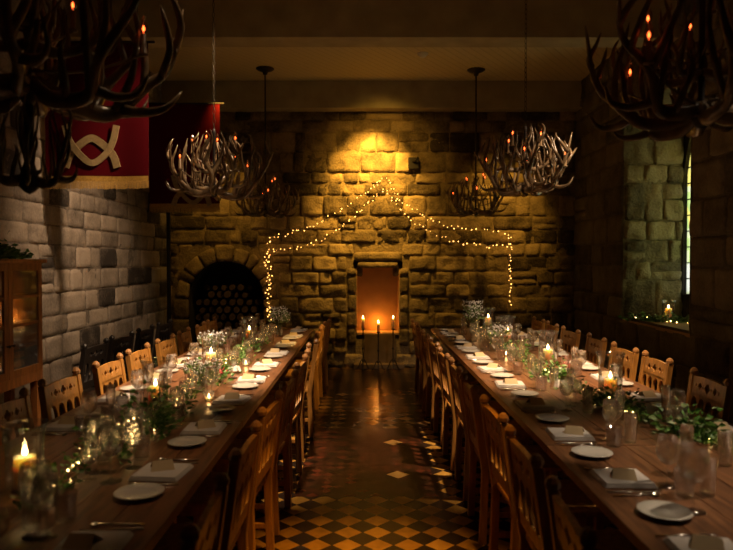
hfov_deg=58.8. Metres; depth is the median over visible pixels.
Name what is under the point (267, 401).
dining chair
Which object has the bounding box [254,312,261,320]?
log
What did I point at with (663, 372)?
dining chair
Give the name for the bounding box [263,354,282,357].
plate
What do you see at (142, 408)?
glass vase
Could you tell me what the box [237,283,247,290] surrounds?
log
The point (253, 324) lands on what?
log
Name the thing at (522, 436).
dining chair
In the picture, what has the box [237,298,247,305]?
log
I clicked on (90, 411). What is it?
plate
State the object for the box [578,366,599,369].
plate
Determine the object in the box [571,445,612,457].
plate
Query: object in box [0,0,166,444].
wall
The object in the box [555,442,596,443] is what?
table knife
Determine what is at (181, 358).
plate
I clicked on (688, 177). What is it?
window
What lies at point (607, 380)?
pillar candle
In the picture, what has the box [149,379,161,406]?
pillar candle
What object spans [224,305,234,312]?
log
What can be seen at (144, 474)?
napkin
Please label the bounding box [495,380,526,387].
napkin
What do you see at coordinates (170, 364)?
napkin
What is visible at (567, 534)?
dining chair
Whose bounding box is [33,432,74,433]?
table knife
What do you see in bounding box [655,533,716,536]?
fork
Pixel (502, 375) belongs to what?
plate
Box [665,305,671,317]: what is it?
pillar candle
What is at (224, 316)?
log
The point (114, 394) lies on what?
place card
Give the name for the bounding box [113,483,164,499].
plate
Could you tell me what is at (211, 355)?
pillar candle
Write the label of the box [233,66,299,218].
antler chandelier
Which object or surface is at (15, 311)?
bottle
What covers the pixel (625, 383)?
plate
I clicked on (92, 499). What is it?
dining table
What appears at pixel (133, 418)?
fairy lights
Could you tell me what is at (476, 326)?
fairy lights
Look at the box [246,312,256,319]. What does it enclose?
log
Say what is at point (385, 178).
fairy lights
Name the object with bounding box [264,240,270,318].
fairy lights
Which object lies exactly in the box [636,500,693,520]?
plate
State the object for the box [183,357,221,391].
flower bouquet
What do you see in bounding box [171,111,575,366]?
wall
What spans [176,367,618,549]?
floor
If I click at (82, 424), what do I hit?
napkin
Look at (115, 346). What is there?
dining chair
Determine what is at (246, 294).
log
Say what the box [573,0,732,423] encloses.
wall
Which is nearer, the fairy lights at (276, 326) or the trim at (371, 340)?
the fairy lights at (276, 326)
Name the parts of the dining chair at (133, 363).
post, rail, arcade panel, post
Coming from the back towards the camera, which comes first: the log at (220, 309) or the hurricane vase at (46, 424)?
the log at (220, 309)
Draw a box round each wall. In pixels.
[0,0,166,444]
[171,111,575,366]
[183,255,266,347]
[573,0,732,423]
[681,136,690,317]
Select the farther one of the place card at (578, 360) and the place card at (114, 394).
the place card at (578, 360)
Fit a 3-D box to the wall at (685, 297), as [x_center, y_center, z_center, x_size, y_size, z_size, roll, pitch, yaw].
[4.083,-0.744,7.431,0.120,2.650,1.750,0,1,0]
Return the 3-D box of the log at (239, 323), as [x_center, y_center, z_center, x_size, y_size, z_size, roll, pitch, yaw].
[-2.066,0.795,10.576,0.089,0.094,0.400,-1,1,0]
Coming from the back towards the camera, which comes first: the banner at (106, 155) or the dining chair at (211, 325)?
the dining chair at (211, 325)
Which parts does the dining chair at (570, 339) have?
post, arcade panel, rail, post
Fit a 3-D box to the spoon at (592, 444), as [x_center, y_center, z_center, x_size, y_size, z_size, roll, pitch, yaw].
[1.024,0.823,3.149,0.182,0.010,0.032,0,1,-2]
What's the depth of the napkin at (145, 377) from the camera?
4.86 m
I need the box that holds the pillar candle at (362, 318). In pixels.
[361,316,364,328]
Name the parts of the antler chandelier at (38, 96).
arm, arm, arm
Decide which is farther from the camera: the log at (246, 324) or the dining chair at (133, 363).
the log at (246, 324)
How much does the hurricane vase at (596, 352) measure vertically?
0.300 m
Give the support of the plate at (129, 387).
on the dining table at (239, 413)
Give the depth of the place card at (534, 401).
3.98 m
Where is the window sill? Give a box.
[622,319,690,336]
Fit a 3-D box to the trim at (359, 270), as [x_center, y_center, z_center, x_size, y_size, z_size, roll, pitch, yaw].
[0.178,-0.056,10.291,0.656,0.160,0.220,0,1,0]
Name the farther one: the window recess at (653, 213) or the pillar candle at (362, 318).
the pillar candle at (362, 318)
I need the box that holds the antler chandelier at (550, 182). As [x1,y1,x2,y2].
[473,0,576,196]
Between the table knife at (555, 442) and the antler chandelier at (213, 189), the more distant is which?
the antler chandelier at (213, 189)
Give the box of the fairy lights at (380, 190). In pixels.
[271,190,382,251]
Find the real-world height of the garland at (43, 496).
0.327 m
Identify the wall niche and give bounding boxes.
[353,261,402,338]
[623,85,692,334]
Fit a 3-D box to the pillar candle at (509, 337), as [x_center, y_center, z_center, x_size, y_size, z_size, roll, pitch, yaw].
[1.544,0.652,7.118,0.080,0.164,0.080,0,1,0]
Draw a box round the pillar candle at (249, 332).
[246,326,252,343]
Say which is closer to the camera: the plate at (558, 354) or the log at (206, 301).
the plate at (558, 354)
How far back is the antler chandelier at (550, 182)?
5.99 m
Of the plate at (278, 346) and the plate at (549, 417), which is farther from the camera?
the plate at (278, 346)
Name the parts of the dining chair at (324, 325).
seat, post, post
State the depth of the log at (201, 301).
10.40 m
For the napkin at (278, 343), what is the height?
0.018 m
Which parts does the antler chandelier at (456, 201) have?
rod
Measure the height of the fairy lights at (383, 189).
0.941 m
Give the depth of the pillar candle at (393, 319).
9.93 m
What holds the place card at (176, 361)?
on the napkin at (170, 364)
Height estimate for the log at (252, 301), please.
0.089 m
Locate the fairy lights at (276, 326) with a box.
[21,326,276,499]
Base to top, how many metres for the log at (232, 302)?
0.103 m
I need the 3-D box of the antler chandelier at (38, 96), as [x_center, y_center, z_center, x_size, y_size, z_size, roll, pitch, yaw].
[-1.419,-1.581,2.807,1.235,2.470,1.183,0,1,-20]
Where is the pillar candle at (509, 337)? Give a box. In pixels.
[504,327,510,341]
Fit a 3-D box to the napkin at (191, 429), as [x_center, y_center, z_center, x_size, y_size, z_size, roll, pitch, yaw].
[-0.860,0.811,3.445,0.205,0.018,0.200,0,1,-1]
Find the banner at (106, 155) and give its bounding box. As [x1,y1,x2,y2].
[44,6,154,188]
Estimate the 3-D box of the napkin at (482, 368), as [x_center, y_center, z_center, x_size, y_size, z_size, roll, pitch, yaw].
[1.035,0.773,5.369,0.205,0.018,0.200,0,1,-6]
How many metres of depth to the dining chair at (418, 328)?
7.18 m
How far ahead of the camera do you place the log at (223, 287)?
10.32 m
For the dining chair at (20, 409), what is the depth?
3.60 m
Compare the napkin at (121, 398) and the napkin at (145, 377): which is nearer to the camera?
the napkin at (121, 398)
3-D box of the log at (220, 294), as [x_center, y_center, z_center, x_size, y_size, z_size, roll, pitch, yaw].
[-2.338,0.309,10.581,0.114,0.112,0.400,0,1,0]
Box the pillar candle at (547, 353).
[543,345,552,364]
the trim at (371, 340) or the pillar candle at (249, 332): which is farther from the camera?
the trim at (371, 340)
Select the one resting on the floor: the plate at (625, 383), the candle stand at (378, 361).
the candle stand at (378, 361)
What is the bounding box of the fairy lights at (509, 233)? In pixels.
[508,233,511,305]
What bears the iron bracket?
attached to the wall at (333, 159)
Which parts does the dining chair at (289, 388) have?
seat frame, seat, post, rail, arcade panel, rail, post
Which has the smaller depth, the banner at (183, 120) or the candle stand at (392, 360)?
the banner at (183, 120)
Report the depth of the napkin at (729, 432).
3.33 m
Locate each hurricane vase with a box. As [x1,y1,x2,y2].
[0,419,48,493]
[139,356,170,408]
[537,330,558,364]
[596,352,625,399]
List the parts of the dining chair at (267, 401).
seat, post, post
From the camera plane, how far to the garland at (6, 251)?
4.99 m
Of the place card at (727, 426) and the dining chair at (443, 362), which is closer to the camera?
the place card at (727, 426)
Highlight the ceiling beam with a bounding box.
[67,0,680,46]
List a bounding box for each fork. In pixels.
[129,482,178,484]
[179,435,218,436]
[584,468,630,469]
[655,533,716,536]
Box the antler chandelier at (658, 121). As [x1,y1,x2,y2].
[585,0,732,141]
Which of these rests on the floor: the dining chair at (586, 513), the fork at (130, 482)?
the dining chair at (586, 513)
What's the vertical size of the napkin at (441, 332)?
0.018 m
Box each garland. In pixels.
[0,239,33,259]
[10,325,277,511]
[474,324,732,453]
[618,311,688,322]
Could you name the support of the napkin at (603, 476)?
on the dining table at (698, 478)
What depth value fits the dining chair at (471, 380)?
6.74 m
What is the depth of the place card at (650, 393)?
4.21 m
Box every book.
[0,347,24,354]
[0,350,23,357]
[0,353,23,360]
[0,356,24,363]
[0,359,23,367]
[0,362,24,369]
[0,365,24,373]
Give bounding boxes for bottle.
[13,302,17,320]
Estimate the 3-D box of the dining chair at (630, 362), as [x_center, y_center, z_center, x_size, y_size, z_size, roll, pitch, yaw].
[2.015,1.070,5.676,0.530,0.933,0.480,0,1,-3]
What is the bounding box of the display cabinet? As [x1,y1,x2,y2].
[0,259,46,442]
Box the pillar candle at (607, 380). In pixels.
[604,371,616,396]
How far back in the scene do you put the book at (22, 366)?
5.29 m
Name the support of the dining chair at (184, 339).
on the floor
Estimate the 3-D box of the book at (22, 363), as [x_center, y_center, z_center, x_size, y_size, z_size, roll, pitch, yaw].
[-2.927,0.738,5.264,0.170,0.023,0.290,0,1,0]
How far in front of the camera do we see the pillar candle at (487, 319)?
8.40 m
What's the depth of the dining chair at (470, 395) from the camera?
3.82 m
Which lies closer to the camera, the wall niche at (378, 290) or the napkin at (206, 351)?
the napkin at (206, 351)
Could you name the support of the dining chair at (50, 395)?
on the floor
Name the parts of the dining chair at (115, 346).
post, arcade panel, rail, post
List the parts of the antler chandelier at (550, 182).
chain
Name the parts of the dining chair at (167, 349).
post, rail, arcade panel, post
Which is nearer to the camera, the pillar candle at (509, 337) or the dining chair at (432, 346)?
the dining chair at (432, 346)
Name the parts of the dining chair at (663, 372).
post, arcade panel, rail, post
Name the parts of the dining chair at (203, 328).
post, rail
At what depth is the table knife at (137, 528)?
2.15 m
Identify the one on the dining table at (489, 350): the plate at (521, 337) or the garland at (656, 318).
the plate at (521, 337)
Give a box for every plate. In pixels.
[74,408,107,415]
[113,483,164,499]
[119,385,146,390]
[155,368,178,372]
[168,436,206,446]
[177,357,196,360]
[204,404,234,411]
[232,383,257,388]
[249,367,270,370]
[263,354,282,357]
[274,345,290,347]
[282,337,296,339]
[445,334,459,336]
[453,341,468,343]
[461,349,479,352]
[473,360,493,363]
[490,373,513,377]
[511,390,538,396]
[516,336,531,338]
[531,343,548,346]
[535,413,568,421]
[553,353,568,355]
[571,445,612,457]
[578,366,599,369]
[617,380,633,385]
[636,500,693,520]
[651,402,683,408]
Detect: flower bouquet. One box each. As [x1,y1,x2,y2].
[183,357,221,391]
[197,330,226,357]
[268,306,289,336]
[462,300,483,331]
[487,324,512,351]
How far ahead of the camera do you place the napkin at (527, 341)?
7.04 m
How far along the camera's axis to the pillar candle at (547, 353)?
5.54 m
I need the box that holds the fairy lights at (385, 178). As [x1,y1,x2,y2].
[385,178,505,233]
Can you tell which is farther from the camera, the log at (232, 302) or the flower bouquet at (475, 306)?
the log at (232, 302)
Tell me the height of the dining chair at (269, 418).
0.933 m
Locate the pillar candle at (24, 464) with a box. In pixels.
[13,445,36,489]
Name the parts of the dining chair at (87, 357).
seat frame, seat, post, rail, arcade panel, rail, post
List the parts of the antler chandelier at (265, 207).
rod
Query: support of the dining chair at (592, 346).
on the floor
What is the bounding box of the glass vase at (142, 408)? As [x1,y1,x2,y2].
[121,408,145,453]
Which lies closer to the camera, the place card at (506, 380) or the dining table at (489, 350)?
the place card at (506, 380)
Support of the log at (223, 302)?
on the log at (227, 309)
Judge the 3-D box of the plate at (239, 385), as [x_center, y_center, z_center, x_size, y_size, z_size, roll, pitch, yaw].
[-0.856,0.786,4.593,0.185,0.016,0.185,0,1,0]
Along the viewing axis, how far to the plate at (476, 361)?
5.73 m
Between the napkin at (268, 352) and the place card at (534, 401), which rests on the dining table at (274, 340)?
the napkin at (268, 352)
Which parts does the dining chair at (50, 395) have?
post, rail, arcade panel, post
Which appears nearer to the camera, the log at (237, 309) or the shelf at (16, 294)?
the shelf at (16, 294)
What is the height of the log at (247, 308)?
0.107 m
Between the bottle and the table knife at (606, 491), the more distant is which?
the bottle
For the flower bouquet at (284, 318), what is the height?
0.366 m
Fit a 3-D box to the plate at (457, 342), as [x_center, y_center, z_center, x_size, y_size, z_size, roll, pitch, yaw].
[1.026,0.736,7.077,0.185,0.016,0.185,0,1,0]
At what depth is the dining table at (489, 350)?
6.85 m
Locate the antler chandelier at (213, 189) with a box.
[164,0,272,201]
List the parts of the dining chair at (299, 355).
seat, post, post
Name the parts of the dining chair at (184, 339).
post, rail, arcade panel, post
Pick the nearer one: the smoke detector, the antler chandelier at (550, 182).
the antler chandelier at (550, 182)
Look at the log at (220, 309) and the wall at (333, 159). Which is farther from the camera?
the log at (220, 309)
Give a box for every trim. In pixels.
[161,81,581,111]
[354,334,404,368]
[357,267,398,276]
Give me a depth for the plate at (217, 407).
3.91 m
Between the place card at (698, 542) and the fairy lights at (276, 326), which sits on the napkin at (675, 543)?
the place card at (698, 542)
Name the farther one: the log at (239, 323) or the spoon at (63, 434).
the log at (239, 323)
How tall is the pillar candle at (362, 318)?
0.204 m
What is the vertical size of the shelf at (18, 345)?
0.018 m
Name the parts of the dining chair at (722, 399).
post, arcade panel, rail, post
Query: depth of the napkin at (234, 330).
8.27 m
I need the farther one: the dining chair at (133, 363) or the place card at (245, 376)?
the dining chair at (133, 363)
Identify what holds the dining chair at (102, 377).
on the floor
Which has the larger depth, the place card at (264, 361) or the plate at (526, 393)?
the place card at (264, 361)
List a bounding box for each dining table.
[0,421,241,549]
[49,357,291,427]
[177,328,313,359]
[431,328,585,418]
[462,360,732,452]
[547,445,732,549]
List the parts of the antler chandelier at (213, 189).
arm, chain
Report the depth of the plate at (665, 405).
3.99 m
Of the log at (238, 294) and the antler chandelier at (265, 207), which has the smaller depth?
the antler chandelier at (265, 207)
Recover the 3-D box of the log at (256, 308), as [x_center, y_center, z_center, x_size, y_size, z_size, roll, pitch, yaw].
[-1.792,0.547,10.519,0.107,0.112,0.400,0,1,0]
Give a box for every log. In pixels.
[196,298,205,304]
[204,298,213,304]
[208,290,218,297]
[212,298,221,305]
[212,312,222,319]
[213,284,221,289]
[216,305,225,312]
[217,290,226,297]
[217,320,226,327]
[220,298,230,305]
[220,312,230,319]
[221,284,229,290]
[224,290,235,297]
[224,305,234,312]
[225,320,236,327]
[229,284,238,289]
[229,298,237,305]
[229,312,239,319]
[233,305,242,312]
[234,292,243,297]
[235,320,243,327]
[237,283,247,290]
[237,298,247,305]
[237,312,247,320]
[241,305,251,312]
[242,292,251,297]
[243,321,250,326]
[246,299,255,304]
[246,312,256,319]
[250,305,260,312]
[250,320,259,327]
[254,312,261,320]
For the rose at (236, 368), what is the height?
0.061 m
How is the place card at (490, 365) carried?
on the napkin at (482, 368)
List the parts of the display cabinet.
door, leg, cornice, door, leg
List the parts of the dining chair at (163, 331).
post, arcade panel, rail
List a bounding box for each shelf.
[0,293,34,296]
[0,319,34,326]
[0,343,34,352]
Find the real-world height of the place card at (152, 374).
0.034 m
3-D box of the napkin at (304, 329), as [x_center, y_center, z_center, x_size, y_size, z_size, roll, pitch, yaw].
[-0.872,0.712,8.449,0.205,0.018,0.200,0,1,4]
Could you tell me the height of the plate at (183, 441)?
0.016 m
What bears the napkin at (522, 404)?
on the dining table at (607, 428)
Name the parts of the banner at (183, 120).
rail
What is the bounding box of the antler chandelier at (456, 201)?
[444,67,509,216]
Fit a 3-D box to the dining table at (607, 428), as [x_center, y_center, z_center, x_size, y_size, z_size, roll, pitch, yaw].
[1.440,1.179,4.548,1.137,0.760,2.752,0,1,0]
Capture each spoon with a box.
[31,433,66,435]
[90,522,144,525]
[91,403,119,404]
[158,458,198,460]
[199,419,230,421]
[524,411,554,412]
[559,443,595,445]
[612,493,659,496]
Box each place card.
[57,416,80,423]
[61,533,101,549]
[108,390,125,397]
[148,372,163,377]
[150,459,174,471]
[171,359,183,363]
[193,348,204,352]
[195,419,215,428]
[224,392,239,398]
[241,374,256,379]
[260,359,272,363]
[270,348,279,351]
[463,343,472,346]
[472,352,484,356]
[487,363,500,367]
[503,378,517,383]
[526,398,545,404]
[530,338,538,341]
[564,425,583,434]
[571,358,585,362]
[599,371,614,376]
[611,468,637,480]
[637,390,656,396]
[690,534,724,549]
[714,422,731,429]
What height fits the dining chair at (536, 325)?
0.933 m
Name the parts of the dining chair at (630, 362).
post, arcade panel, rail, post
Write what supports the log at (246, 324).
on the log
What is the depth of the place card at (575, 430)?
3.30 m
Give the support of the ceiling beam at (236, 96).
attached to the wall at (333, 159)
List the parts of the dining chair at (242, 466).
seat, post, rail, arcade panel, rail, post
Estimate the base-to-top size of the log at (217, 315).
0.112 m
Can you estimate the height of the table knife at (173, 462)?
0.006 m
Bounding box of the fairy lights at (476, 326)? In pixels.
[476,326,732,441]
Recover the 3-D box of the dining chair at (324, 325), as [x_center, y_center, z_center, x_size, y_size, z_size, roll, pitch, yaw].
[-0.750,1.029,7.729,0.530,0.933,0.480,0,1,1]
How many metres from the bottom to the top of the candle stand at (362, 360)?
0.626 m
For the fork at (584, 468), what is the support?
on the dining table at (698, 478)
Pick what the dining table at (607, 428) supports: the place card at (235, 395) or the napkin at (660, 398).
the napkin at (660, 398)
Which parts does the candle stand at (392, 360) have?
stem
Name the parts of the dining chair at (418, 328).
post, post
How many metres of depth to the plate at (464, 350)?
6.42 m
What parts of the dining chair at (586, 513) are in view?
post, rail, arcade panel, rail, post, seat frame, seat, leg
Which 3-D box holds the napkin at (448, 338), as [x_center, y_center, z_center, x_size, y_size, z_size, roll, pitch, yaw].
[1.030,0.732,7.409,0.205,0.018,0.200,0,1,4]
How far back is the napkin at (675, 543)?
2.02 m
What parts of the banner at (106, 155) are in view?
rail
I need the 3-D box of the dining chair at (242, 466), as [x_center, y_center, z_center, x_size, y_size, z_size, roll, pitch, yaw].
[-0.743,1.129,2.741,0.530,0.933,0.480,0,1,1]
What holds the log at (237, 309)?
on the log at (243, 315)
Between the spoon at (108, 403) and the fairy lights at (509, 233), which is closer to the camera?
the spoon at (108, 403)
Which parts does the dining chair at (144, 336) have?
post, arcade panel, rail, post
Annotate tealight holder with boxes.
[203,390,214,401]
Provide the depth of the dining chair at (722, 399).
4.19 m
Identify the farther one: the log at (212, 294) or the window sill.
the log at (212, 294)
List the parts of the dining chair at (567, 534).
post, arcade panel, rail, post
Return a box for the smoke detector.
[417,52,427,57]
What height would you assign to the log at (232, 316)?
0.121 m
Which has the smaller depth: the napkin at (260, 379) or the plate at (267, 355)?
the napkin at (260, 379)
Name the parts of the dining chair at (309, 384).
seat, post, post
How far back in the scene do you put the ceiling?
9.01 m
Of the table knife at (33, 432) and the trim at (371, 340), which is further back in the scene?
the trim at (371, 340)
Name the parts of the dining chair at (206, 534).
post, rail, arcade panel, post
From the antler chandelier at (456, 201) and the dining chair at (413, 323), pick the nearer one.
the dining chair at (413, 323)
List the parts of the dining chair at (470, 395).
rail, post, arcade panel, rail, post, seat frame, seat, leg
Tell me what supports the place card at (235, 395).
on the napkin at (242, 399)
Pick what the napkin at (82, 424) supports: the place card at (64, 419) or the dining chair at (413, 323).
the place card at (64, 419)
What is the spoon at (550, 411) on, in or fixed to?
on the dining table at (607, 428)
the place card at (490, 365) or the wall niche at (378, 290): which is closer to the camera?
the place card at (490, 365)
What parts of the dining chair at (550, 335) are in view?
arcade panel, rail, post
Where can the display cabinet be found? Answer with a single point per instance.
(26, 274)
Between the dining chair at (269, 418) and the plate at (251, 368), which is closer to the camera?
the dining chair at (269, 418)
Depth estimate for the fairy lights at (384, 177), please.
10.06 m
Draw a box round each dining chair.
[0,387,34,445]
[38,367,84,423]
[59,338,108,414]
[67,330,134,411]
[92,353,126,396]
[95,324,154,397]
[119,319,172,385]
[125,342,152,380]
[152,420,261,549]
[155,333,177,365]
[172,390,283,549]
[177,327,192,354]
[180,472,229,549]
[195,321,206,345]
[206,316,218,339]
[210,369,298,534]
[235,354,308,491]
[254,342,311,460]
[266,334,318,437]
[277,326,322,416]
[286,321,326,404]
[293,316,331,392]
[411,318,457,398]
[416,323,464,410]
[421,329,477,426]
[428,336,492,444]
[436,346,510,470]
[448,357,532,500]
[460,372,560,544]
[479,394,606,549]
[504,424,637,549]
[530,316,545,339]
[543,320,558,345]
[545,475,598,549]
[558,325,580,355]
[584,332,606,366]
[608,341,638,380]
[638,350,673,395]
[685,367,732,421]
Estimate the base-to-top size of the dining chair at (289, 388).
0.933 m
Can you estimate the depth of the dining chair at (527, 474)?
2.69 m
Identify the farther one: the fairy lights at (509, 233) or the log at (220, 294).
the log at (220, 294)
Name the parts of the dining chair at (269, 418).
leg, seat frame, seat, post, rail, arcade panel, rail, post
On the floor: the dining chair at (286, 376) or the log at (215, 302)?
the dining chair at (286, 376)
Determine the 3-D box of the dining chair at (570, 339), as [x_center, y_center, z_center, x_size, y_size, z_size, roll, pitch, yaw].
[2.002,1.041,7.133,0.530,0.933,0.480,0,1,-4]
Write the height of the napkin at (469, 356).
0.018 m
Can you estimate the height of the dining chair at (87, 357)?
0.933 m
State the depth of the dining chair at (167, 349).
6.28 m
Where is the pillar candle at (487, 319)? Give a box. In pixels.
[485,314,490,329]
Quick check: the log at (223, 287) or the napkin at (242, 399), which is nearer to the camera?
the napkin at (242, 399)
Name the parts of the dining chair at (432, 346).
rail, post, arcade panel, post, seat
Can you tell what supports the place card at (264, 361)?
on the napkin at (257, 364)
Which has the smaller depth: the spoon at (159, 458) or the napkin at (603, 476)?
the napkin at (603, 476)
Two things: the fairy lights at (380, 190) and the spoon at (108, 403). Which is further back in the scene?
the fairy lights at (380, 190)
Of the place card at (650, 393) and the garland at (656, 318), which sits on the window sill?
the garland at (656, 318)
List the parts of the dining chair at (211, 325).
post, rail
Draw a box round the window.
[685,150,690,294]
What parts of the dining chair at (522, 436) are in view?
rail, post, arcade panel, post, seat, leg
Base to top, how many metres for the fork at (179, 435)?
0.011 m
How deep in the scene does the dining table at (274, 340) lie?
7.01 m
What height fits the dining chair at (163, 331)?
0.933 m
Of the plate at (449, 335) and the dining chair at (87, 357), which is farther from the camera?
the plate at (449, 335)
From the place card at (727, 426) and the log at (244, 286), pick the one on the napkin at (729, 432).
the place card at (727, 426)
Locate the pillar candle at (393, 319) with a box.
[392,316,394,328]
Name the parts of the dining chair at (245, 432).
seat frame, seat, post, arcade panel, post, rail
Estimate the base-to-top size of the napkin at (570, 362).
0.018 m
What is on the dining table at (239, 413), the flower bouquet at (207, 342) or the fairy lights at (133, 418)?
the flower bouquet at (207, 342)
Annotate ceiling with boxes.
[148,47,618,80]
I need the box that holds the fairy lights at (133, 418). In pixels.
[125,418,138,445]
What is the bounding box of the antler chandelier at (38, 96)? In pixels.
[0,0,184,193]
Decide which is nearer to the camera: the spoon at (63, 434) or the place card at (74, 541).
the place card at (74, 541)
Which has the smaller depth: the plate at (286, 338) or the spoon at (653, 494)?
the spoon at (653, 494)
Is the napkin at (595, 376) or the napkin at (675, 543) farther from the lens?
the napkin at (595, 376)
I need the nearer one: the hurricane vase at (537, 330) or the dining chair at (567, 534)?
the dining chair at (567, 534)
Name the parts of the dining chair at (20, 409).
rail, arcade panel, post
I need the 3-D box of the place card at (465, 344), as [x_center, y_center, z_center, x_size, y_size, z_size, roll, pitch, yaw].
[1.051,0.720,6.727,0.096,0.034,0.080,1,1,24]
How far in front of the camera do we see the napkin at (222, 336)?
7.62 m
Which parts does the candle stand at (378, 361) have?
stem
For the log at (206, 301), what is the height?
0.103 m
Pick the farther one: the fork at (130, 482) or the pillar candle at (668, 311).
the pillar candle at (668, 311)
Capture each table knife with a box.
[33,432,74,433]
[79,527,143,530]
[92,402,125,403]
[173,462,198,463]
[498,388,527,388]
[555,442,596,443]
[606,491,659,492]
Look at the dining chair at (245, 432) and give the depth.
4.99 m
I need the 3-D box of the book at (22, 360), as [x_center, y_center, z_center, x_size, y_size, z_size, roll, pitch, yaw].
[-2.927,0.714,5.249,0.170,0.023,0.280,0,1,0]
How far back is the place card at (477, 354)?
6.01 m
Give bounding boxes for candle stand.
[358,329,369,369]
[372,332,383,371]
[387,329,398,369]
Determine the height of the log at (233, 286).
0.092 m
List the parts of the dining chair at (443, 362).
rail, post, arcade panel, post, seat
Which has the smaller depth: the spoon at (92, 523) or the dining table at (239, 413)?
the spoon at (92, 523)
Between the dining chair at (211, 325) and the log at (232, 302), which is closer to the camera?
the dining chair at (211, 325)
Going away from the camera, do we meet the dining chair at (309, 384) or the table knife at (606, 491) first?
the table knife at (606, 491)
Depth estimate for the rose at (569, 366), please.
5.33 m
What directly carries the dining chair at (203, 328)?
on the floor
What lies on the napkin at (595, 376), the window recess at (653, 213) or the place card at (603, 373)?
the place card at (603, 373)
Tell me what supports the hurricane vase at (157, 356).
on the dining table at (239, 413)
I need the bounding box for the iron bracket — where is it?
[408,157,418,168]
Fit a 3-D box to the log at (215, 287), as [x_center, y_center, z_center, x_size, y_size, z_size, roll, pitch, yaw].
[-2.416,0.200,10.573,0.092,0.088,0.400,0,1,0]
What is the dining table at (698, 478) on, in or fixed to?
on the floor
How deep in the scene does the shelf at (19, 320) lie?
5.36 m
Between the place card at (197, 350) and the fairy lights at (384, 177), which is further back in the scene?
the fairy lights at (384, 177)
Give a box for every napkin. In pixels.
[40,419,95,431]
[53,531,133,549]
[97,393,139,401]
[128,462,193,481]
[136,375,170,381]
[163,362,193,366]
[180,422,226,434]
[187,350,209,354]
[211,395,251,404]
[221,335,239,337]
[231,329,246,331]
[236,376,265,382]
[252,362,278,366]
[265,351,288,354]
[276,342,295,344]
[284,334,302,337]
[291,328,307,330]
[439,331,458,333]
[447,337,466,340]
[455,345,477,348]
[465,354,489,358]
[476,366,506,371]
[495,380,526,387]
[515,400,555,409]
[523,340,544,343]
[540,349,565,352]
[545,427,595,440]
[563,361,593,365]
[589,469,657,488]
[590,374,624,380]
[630,393,670,401]
[663,536,732,549]
[695,425,732,435]
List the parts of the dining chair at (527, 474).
post, rail, arcade panel, rail, post, seat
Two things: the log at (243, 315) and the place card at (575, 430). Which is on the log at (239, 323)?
the log at (243, 315)
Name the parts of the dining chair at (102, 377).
post, rail, arcade panel, post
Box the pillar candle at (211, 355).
[206,348,215,368]
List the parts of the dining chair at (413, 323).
post, arcade panel, post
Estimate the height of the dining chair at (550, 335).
0.933 m
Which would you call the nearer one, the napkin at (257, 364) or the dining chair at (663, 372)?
the dining chair at (663, 372)
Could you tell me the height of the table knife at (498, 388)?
0.006 m
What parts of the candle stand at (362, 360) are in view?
stem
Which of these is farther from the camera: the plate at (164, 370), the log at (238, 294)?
the log at (238, 294)
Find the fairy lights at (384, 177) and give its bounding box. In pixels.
[269,177,384,238]
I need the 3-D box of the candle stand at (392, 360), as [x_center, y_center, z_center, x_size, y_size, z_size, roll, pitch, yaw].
[0.408,1.135,9.930,0.199,0.626,0.176,0,1,0]
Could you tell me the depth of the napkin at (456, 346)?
6.64 m
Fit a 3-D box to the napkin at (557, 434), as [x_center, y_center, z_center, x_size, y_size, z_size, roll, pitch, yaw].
[1.040,0.814,3.329,0.205,0.018,0.200,0,1,3]
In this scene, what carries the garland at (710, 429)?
on the dining table at (607, 428)
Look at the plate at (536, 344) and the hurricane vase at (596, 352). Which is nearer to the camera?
the hurricane vase at (596, 352)
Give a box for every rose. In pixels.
[229,365,241,372]
[554,379,569,387]
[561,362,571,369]
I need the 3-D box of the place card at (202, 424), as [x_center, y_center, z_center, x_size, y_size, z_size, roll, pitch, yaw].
[-0.854,0.785,3.443,0.096,0.034,0.080,-1,1,-27]
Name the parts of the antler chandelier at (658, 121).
arm, arm, arm, arm, arm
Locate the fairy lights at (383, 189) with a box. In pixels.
[383,189,507,247]
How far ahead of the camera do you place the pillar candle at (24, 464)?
2.51 m
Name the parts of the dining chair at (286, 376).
seat frame, seat, post, post, arcade panel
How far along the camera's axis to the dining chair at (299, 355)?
8.21 m
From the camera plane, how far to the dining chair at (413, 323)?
8.25 m
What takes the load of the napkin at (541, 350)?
on the dining table at (489, 350)
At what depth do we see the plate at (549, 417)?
3.67 m
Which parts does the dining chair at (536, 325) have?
arcade panel, rail, post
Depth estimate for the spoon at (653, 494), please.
2.47 m
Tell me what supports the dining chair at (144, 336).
on the floor
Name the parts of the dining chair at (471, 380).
rail, post, arcade panel, post, seat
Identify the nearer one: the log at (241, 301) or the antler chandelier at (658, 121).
the antler chandelier at (658, 121)
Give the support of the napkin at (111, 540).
on the dining table at (92, 499)
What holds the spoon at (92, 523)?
on the dining table at (92, 499)
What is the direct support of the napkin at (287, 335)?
on the dining table at (274, 340)
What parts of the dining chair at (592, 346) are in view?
post, arcade panel, rail, post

